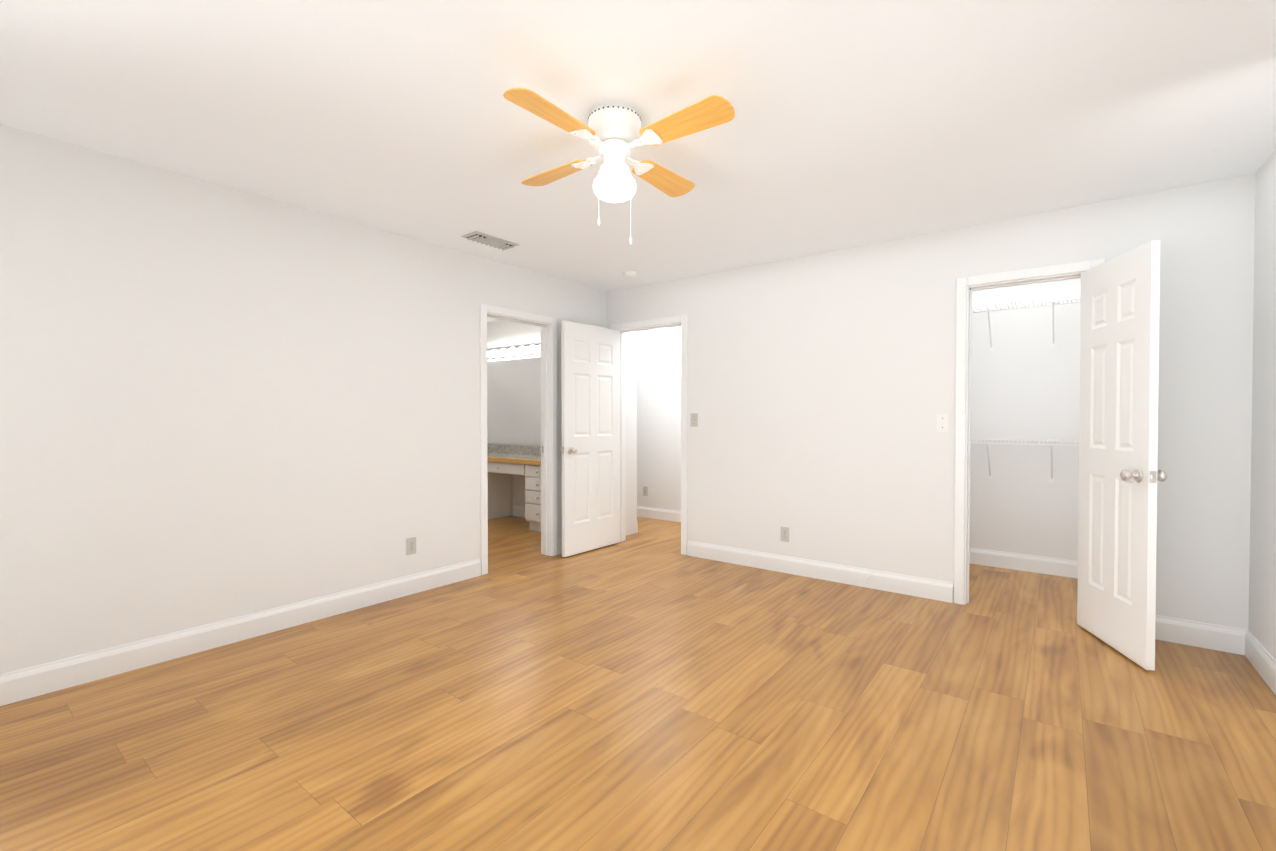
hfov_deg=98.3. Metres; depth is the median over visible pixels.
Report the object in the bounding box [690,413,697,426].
light switch
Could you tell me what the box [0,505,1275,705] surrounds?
baseboard
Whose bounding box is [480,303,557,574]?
door frame
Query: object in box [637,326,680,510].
wall
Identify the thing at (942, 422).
light switch
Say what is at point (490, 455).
countertop
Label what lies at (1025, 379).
wall
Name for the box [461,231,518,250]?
ceiling vent
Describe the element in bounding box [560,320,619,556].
hall door
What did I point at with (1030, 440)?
wire shelf
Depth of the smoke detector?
4.64 m
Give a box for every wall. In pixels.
[0,124,636,673]
[487,320,540,514]
[607,173,1255,629]
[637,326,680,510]
[970,278,1080,560]
[1248,148,1275,659]
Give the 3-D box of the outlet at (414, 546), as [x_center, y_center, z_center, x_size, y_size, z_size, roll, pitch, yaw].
[-1.554,0.827,3.787,0.007,0.115,0.070,1,1,37]
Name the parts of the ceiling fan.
blade, blade, pull cord, light globe, blade, blade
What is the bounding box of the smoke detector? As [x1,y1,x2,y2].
[623,271,636,277]
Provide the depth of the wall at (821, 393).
3.77 m
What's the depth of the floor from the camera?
2.15 m
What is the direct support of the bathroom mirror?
attached to the wall at (503, 334)
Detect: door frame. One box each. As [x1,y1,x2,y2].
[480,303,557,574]
[611,314,687,554]
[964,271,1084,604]
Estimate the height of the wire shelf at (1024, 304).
0.333 m
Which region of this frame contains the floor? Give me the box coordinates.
[0,515,1275,850]
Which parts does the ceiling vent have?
ceiling air vent slots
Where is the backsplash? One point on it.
(520, 450)
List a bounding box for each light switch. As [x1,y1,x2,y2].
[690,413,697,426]
[937,414,948,431]
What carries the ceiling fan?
hanging from the ceiling
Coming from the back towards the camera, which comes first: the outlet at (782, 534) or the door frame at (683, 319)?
the door frame at (683, 319)
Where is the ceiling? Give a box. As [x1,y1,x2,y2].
[0,0,1275,321]
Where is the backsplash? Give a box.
[487,444,540,455]
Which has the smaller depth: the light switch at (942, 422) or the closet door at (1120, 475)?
the closet door at (1120, 475)
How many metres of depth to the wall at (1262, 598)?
2.62 m
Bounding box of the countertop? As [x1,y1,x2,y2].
[487,452,540,463]
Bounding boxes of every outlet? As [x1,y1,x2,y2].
[407,537,415,554]
[643,486,647,495]
[781,526,788,541]
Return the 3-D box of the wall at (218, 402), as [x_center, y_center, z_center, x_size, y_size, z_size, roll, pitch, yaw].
[-1.720,-0.062,3.662,0.120,2.440,5.460,1,1,37]
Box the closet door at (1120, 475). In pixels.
[1077,240,1166,670]
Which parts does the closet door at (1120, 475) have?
knob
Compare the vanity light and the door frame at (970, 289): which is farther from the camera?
the vanity light
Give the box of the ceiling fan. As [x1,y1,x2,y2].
[503,88,734,244]
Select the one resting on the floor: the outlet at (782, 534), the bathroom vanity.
the bathroom vanity
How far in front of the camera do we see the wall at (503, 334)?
6.79 m
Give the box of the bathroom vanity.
[487,460,540,531]
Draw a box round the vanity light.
[487,344,539,358]
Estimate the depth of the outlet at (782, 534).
4.30 m
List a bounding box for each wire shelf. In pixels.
[971,438,1078,481]
[972,294,1080,350]
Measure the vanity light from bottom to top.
0.110 m
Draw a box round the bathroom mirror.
[487,357,540,444]
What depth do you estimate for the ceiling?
2.18 m
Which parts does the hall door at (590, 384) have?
knob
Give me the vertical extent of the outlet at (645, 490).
0.115 m

